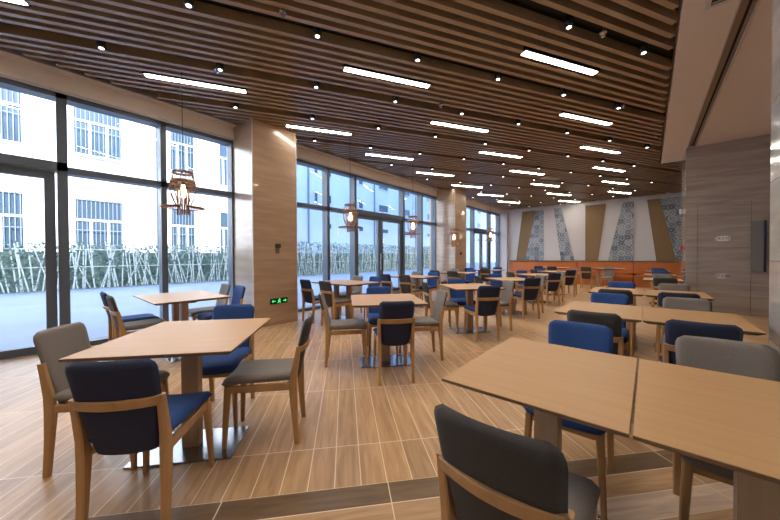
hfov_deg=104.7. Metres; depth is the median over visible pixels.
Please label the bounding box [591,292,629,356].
dining chair
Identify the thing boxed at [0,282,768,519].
floor
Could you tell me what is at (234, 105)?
recessed light
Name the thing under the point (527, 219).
wall panel
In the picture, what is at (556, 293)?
dining table
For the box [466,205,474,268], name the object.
window
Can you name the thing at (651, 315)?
dining table
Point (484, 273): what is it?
dining chair
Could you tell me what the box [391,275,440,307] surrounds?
dining table
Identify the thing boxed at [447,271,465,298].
dining chair
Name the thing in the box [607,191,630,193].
ceiling light
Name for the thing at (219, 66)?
recessed light
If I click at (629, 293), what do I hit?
dining chair
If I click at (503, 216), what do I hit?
wall
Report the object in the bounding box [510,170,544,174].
ceiling light
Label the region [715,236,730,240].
door sign
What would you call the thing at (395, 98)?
recessed light
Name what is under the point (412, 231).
pendant lamp
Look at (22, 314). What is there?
ground
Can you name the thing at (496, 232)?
window
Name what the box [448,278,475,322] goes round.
dining chair
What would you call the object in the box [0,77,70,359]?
door
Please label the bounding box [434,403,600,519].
dining chair
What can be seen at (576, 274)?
dining chair
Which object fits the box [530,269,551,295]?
dining chair
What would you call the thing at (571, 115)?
diffuser
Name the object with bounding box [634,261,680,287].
bench
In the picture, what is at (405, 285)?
dining chair
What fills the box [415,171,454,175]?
ceiling light
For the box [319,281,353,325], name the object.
dining chair
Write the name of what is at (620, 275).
bench
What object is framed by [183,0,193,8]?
recessed light
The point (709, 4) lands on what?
ceiling vent
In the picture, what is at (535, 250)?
wall panel
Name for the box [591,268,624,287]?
dining table
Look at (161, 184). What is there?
window
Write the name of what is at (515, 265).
bench
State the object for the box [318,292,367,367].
dining chair
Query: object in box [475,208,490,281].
door
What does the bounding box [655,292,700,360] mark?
dining chair
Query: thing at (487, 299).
dining chair
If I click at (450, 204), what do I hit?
wall pier
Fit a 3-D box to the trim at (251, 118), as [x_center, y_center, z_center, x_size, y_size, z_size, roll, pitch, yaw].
[-2.104,-0.641,5.555,0.014,3.660,0.872,0,1,41]
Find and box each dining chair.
[33,322,169,477]
[64,358,214,519]
[100,291,158,341]
[106,295,164,360]
[181,304,254,426]
[189,283,230,319]
[196,285,244,319]
[221,312,312,449]
[300,279,332,323]
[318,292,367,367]
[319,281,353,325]
[339,275,362,315]
[353,276,380,319]
[366,286,397,356]
[373,301,414,385]
[380,274,399,293]
[399,275,423,307]
[399,289,446,361]
[411,271,421,298]
[419,272,438,291]
[421,282,457,332]
[430,270,447,294]
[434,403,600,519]
[443,269,459,289]
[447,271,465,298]
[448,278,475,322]
[463,285,500,341]
[465,269,475,294]
[474,276,504,313]
[480,268,490,283]
[486,280,514,330]
[488,274,502,290]
[492,267,501,273]
[507,272,531,303]
[512,277,540,318]
[514,274,544,312]
[516,270,528,284]
[523,320,613,519]
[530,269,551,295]
[535,273,560,305]
[536,268,547,293]
[544,271,564,301]
[547,266,556,278]
[563,270,575,297]
[567,309,627,355]
[568,269,577,294]
[580,267,593,288]
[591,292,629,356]
[598,289,634,356]
[600,267,614,286]
[608,281,635,334]
[651,271,668,277]
[651,273,671,306]
[652,274,672,285]
[652,277,677,306]
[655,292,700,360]
[657,283,689,305]
[660,319,743,364]
[661,297,711,355]
[672,335,779,519]
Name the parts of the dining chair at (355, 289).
seat, backrest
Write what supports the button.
attached to the wall pier at (274, 148)
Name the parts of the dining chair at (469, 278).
backrest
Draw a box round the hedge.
[0,241,428,292]
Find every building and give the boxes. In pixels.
[0,88,227,252]
[297,165,494,262]
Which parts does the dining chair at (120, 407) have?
leg, backrest, rail, leg, seat, leg, rail, leg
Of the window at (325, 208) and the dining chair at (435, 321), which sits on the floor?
the dining chair at (435, 321)
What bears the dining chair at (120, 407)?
on the floor
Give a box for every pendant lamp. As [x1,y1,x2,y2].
[160,72,204,215]
[338,203,362,231]
[403,216,421,237]
[448,229,460,246]
[484,193,496,242]
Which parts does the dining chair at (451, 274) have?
backrest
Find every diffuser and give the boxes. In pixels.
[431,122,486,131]
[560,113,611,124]
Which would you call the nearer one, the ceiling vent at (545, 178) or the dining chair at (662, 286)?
the dining chair at (662, 286)
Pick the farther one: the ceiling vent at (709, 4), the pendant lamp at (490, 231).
the pendant lamp at (490, 231)
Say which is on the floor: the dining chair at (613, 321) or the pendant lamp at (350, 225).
the dining chair at (613, 321)
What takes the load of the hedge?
on the ground
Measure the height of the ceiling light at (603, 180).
0.098 m
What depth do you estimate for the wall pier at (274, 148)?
5.51 m
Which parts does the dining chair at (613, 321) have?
rail, leg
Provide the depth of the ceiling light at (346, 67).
4.00 m
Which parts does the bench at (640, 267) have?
seat, backrest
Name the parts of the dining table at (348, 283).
post, plate, post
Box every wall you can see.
[0,47,499,212]
[499,208,507,276]
[508,192,681,274]
[681,134,770,316]
[769,0,779,354]
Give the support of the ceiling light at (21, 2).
attached to the ceiling
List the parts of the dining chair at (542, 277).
backrest, leg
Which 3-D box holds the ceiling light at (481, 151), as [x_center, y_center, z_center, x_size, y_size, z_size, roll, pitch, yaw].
[2.631,-2.545,7.121,1.220,0.098,0.110,-1,1,-20]
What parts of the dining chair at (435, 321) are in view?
rail, seat, leg, backrest, leg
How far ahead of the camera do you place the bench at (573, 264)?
14.08 m
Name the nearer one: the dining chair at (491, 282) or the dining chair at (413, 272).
the dining chair at (491, 282)
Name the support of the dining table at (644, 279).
on the floor
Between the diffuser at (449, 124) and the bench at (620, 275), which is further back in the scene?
the bench at (620, 275)
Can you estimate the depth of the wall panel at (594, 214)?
13.38 m
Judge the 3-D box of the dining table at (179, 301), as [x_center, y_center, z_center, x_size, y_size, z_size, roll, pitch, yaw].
[-2.733,0.838,3.945,1.140,0.750,0.800,0,1,41]
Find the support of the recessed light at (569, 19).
in the ceiling
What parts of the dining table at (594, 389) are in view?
post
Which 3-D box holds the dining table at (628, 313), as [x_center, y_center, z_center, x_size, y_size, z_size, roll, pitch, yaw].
[1.982,0.829,2.834,0.603,0.750,0.820,0,1,41]
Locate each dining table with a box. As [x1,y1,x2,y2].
[58,318,270,469]
[133,290,230,362]
[311,279,379,319]
[351,293,427,367]
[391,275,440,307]
[439,283,505,333]
[440,271,478,294]
[442,337,636,519]
[475,269,503,284]
[485,277,527,314]
[515,273,561,302]
[537,271,565,295]
[543,267,570,273]
[554,301,642,322]
[588,287,644,348]
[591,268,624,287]
[633,359,779,519]
[643,278,683,282]
[643,307,765,335]
[644,274,676,304]
[645,289,714,352]
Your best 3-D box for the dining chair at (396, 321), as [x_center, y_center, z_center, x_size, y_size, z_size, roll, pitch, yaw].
[0.033,0.797,3.138,0.380,0.825,0.571,0,1,-9]
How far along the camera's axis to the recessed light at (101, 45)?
3.38 m
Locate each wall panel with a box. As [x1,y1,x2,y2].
[516,211,535,259]
[525,210,543,259]
[554,208,573,259]
[585,204,605,260]
[608,201,633,260]
[647,199,675,260]
[660,196,681,260]
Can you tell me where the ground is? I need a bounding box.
[0,262,494,349]
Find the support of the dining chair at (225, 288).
on the floor
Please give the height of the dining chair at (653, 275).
0.825 m
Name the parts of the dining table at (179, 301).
plate, post, post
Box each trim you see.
[0,48,501,213]
[251,118,297,320]
[689,0,756,145]
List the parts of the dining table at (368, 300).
post, plate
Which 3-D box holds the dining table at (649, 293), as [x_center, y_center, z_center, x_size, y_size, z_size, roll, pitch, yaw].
[3.728,0.807,3.930,0.603,0.750,0.820,0,1,41]
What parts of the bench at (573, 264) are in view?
backrest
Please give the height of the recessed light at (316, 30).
0.133 m
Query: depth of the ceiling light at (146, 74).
4.12 m
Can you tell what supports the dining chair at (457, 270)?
on the floor
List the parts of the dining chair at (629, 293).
backrest, leg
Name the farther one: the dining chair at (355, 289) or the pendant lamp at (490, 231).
the pendant lamp at (490, 231)
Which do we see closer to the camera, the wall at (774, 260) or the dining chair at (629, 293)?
the wall at (774, 260)
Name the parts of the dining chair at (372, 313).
leg, leg, seat, backrest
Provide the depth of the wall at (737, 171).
6.36 m
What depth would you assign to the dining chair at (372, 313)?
4.18 m
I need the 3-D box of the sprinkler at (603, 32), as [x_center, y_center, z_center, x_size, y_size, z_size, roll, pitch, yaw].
[2.278,-2.478,3.217,0.070,0.170,0.068,0,1,41]
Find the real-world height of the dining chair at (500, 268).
0.825 m
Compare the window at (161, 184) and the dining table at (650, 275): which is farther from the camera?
the dining table at (650, 275)
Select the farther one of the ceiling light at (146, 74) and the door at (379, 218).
the door at (379, 218)
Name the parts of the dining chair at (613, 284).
backrest, leg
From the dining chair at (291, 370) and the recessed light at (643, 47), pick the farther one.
the recessed light at (643, 47)
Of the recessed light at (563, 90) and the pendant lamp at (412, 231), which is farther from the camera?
the pendant lamp at (412, 231)
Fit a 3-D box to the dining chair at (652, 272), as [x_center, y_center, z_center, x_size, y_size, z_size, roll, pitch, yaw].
[7.251,0.699,8.075,0.380,0.825,0.571,0,1,41]
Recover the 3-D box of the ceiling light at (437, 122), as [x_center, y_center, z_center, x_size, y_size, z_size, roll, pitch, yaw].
[1.306,-2.519,5.580,1.220,0.098,0.110,-1,1,-20]
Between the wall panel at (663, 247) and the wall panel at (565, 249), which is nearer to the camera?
the wall panel at (663, 247)
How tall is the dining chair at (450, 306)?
0.825 m
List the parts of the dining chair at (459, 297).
leg, backrest, seat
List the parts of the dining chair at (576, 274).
leg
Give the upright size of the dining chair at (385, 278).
0.825 m
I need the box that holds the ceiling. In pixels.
[0,0,771,209]
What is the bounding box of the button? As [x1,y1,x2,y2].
[275,244,280,252]
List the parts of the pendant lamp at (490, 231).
cord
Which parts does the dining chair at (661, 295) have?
leg, backrest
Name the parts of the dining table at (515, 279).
post, plate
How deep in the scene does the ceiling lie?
3.99 m
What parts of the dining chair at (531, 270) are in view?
backrest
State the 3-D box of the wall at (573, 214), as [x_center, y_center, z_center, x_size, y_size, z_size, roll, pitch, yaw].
[9.681,-0.989,13.025,10.300,4.050,0.200,0,1,41]
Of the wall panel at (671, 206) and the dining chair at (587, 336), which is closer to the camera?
the dining chair at (587, 336)
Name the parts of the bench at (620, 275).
seat, backrest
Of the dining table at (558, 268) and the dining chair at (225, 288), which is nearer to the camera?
the dining chair at (225, 288)
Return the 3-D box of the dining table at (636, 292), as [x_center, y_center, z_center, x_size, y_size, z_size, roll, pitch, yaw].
[3.266,0.804,4.328,0.603,0.750,0.820,0,1,41]
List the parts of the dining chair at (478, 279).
backrest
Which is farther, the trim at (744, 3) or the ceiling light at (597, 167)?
the ceiling light at (597, 167)
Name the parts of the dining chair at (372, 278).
backrest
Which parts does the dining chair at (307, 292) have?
leg, backrest, leg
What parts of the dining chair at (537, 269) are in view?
backrest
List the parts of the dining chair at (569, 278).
leg, backrest, leg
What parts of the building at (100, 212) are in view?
pane, pane, pane, pane, pane, pane, pane, pane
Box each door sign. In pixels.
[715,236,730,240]
[715,273,729,278]
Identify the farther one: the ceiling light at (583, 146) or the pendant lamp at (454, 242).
the pendant lamp at (454, 242)
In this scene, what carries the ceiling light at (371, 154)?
attached to the ceiling
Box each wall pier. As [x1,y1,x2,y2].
[227,118,296,326]
[429,187,465,290]
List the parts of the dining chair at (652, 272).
backrest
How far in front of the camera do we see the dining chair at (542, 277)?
6.61 m
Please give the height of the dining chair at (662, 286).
0.825 m
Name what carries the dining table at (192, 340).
on the floor
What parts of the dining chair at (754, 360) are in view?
leg, leg, seat, rail, backrest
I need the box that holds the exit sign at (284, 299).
[270,297,287,303]
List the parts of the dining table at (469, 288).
post, plate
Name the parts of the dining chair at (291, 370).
leg, leg, seat, rail, leg, leg, backrest, rail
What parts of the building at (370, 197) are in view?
pane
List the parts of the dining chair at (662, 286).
backrest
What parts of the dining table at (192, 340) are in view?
plate, post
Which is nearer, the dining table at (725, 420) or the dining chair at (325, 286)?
the dining table at (725, 420)
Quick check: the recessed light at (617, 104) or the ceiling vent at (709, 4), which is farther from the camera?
the recessed light at (617, 104)
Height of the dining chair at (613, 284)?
0.825 m
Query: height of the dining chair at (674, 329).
0.825 m
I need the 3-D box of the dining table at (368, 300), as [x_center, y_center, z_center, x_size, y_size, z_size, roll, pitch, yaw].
[-0.053,0.830,3.581,0.800,0.750,0.885,0,1,-9]
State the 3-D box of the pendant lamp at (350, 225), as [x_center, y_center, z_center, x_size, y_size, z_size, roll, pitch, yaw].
[-0.809,-1.653,6.106,0.490,2.150,0.490,0,1,24]
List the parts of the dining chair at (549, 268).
backrest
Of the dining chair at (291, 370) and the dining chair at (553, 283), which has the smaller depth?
the dining chair at (291, 370)
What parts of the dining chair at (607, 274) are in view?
seat, backrest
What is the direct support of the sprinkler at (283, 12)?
attached to the ceiling
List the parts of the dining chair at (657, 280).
leg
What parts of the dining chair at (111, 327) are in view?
backrest, leg, leg, seat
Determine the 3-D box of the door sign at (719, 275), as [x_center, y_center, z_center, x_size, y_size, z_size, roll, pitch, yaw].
[7.083,0.331,6.409,0.220,0.110,0.016,0,1,41]
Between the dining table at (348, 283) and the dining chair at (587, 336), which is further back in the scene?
the dining table at (348, 283)
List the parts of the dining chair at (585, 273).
backrest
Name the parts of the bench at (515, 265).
backrest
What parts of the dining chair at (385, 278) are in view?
backrest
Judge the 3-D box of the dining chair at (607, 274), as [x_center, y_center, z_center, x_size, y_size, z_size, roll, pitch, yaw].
[8.114,0.654,11.210,0.380,0.825,0.571,0,1,44]
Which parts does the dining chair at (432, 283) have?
seat, backrest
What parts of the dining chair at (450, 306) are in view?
backrest, leg, leg, seat, rail, leg, leg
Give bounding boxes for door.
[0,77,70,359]
[357,175,404,293]
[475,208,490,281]
[697,201,751,315]
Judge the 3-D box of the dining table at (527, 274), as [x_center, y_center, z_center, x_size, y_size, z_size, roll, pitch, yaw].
[3.977,0.752,8.133,0.800,0.750,0.885,0,1,-9]
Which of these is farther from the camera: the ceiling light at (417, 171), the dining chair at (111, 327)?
the ceiling light at (417, 171)
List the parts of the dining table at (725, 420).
post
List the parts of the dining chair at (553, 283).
leg, backrest, leg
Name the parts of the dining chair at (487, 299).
leg, seat, rail, leg, leg, backrest, rail, leg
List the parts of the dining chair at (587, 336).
leg, rail, seat, backrest, leg, leg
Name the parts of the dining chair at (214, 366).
leg, rail, seat, backrest, leg, rail, leg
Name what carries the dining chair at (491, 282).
on the floor
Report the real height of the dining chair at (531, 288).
0.825 m
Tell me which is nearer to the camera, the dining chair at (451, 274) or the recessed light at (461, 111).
the recessed light at (461, 111)
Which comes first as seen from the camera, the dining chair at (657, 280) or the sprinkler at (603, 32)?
the sprinkler at (603, 32)
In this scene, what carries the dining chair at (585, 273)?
on the floor
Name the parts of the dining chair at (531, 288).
seat, leg, rail, backrest, leg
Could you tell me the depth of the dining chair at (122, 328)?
3.44 m
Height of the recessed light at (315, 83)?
0.133 m
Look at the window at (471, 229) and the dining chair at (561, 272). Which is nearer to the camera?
the dining chair at (561, 272)
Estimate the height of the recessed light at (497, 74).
0.133 m
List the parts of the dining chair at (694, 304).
leg, backrest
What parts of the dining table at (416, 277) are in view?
post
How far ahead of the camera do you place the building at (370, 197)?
35.93 m
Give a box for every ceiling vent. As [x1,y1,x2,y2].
[540,177,559,179]
[704,0,732,10]
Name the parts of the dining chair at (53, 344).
leg, rail, backrest, seat, leg, leg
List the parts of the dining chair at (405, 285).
backrest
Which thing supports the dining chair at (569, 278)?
on the floor
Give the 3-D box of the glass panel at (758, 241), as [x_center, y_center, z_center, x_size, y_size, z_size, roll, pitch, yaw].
[7.431,-0.286,6.069,0.202,1.033,0.058,0,1,41]
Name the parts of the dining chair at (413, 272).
backrest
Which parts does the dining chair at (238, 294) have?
seat, backrest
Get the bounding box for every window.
[67,95,168,345]
[166,123,234,304]
[297,159,329,311]
[329,167,356,279]
[405,188,422,285]
[423,193,435,270]
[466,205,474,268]
[491,212,498,266]
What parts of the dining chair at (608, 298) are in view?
backrest, seat, leg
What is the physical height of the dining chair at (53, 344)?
0.825 m
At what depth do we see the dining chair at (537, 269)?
10.35 m
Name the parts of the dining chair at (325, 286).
backrest, rail, leg, rail, seat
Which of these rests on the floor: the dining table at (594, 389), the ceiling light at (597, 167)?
the dining table at (594, 389)
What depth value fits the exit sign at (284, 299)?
5.58 m
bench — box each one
[506,260,538,277]
[539,260,576,275]
[577,261,633,285]
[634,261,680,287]
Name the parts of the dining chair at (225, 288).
seat, backrest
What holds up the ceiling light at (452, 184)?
attached to the ceiling
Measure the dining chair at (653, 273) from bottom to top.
0.825 m
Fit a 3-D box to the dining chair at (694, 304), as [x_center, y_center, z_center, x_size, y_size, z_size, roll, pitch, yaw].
[2.775,0.788,2.798,0.380,0.825,0.571,0,1,41]
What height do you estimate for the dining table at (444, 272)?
0.750 m
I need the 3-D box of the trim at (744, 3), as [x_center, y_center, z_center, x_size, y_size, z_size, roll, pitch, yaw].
[2.573,-2.476,1.880,0.126,0.018,12.670,0,1,41]
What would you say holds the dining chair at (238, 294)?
on the floor
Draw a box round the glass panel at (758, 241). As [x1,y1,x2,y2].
[750,220,766,271]
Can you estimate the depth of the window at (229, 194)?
5.71 m
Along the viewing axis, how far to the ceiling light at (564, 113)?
5.25 m
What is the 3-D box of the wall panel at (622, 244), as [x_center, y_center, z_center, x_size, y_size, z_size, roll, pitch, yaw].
[9.790,-1.226,12.770,0.878,2.470,0.040,0,1,41]
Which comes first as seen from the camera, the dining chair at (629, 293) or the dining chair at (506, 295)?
the dining chair at (629, 293)
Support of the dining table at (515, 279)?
on the floor
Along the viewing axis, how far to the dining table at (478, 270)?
11.19 m
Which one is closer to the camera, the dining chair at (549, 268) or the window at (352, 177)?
the window at (352, 177)
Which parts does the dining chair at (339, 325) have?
backrest, leg, rail, seat, leg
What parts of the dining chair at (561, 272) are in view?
backrest, leg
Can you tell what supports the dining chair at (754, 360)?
on the floor
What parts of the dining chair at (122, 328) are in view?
backrest, leg, leg, seat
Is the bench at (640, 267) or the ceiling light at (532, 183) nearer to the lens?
the ceiling light at (532, 183)
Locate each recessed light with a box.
[96,40,105,50]
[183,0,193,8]
[216,62,223,71]
[232,102,237,108]
[313,26,320,38]
[313,81,318,88]
[393,96,397,102]
[414,51,420,61]
[459,108,463,114]
[495,71,500,80]
[561,88,566,96]
[564,14,573,29]
[615,101,621,108]
[639,42,648,54]
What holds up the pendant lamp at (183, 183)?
hanging from the ceiling
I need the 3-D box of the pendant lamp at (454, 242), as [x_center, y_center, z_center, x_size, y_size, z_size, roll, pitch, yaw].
[1.989,-1.494,9.363,0.490,2.150,0.490,-1,1,-32]
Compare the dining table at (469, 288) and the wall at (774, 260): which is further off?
the dining table at (469, 288)
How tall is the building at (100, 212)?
14.020 m
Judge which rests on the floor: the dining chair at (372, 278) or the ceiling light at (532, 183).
the dining chair at (372, 278)
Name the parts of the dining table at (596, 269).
post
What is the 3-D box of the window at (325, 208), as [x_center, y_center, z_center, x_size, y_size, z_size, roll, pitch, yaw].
[-2.029,-0.569,6.995,0.200,3.478,1.420,0,1,41]
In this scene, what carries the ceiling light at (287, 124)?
attached to the ceiling
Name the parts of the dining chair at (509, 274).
backrest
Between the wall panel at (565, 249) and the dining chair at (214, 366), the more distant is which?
the wall panel at (565, 249)
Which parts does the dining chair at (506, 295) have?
leg, seat, backrest, leg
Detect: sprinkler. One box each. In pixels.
[279,8,286,17]
[599,26,606,37]
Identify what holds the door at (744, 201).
in the wall at (737, 171)
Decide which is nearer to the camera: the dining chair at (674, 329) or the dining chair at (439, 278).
the dining chair at (674, 329)
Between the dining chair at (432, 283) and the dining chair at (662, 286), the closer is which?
the dining chair at (662, 286)
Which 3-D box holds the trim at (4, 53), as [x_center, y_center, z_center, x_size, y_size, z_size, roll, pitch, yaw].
[-0.274,-2.450,8.698,0.175,0.270,19.300,0,1,41]
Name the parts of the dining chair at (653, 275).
backrest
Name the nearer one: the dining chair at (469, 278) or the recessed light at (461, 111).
the recessed light at (461, 111)
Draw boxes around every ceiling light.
[1,0,30,6]
[142,71,246,93]
[286,123,351,135]
[343,63,430,88]
[365,152,413,159]
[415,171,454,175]
[430,119,489,132]
[452,184,481,187]
[478,150,522,157]
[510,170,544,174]
[519,46,599,75]
[532,183,558,186]
[558,110,613,125]
[579,145,620,153]
[592,166,625,171]
[601,180,629,184]
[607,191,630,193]
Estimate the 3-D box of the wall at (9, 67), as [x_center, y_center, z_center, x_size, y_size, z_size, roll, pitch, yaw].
[-0.445,-2.627,8.909,0.390,0.570,19.400,0,1,41]
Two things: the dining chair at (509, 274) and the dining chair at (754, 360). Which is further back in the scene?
the dining chair at (509, 274)
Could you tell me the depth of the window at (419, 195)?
10.52 m
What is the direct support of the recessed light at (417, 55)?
in the ceiling
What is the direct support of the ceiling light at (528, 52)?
attached to the ceiling
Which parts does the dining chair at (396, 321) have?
leg, leg, backrest, rail, leg, leg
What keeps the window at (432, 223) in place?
in the wall at (9, 67)
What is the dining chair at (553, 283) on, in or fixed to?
on the floor
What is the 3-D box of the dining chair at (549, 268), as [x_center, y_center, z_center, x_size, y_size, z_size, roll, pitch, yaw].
[6.767,0.645,12.484,0.380,0.825,0.571,0,1,41]
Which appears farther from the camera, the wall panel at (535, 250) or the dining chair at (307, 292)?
the wall panel at (535, 250)
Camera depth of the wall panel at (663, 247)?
11.95 m
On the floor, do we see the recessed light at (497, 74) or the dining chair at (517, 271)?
the dining chair at (517, 271)
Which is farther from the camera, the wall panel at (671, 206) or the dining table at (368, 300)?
the wall panel at (671, 206)
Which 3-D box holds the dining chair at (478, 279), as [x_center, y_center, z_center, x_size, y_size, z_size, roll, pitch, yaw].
[2.152,0.743,6.568,0.571,0.825,0.380,0,1,-9]

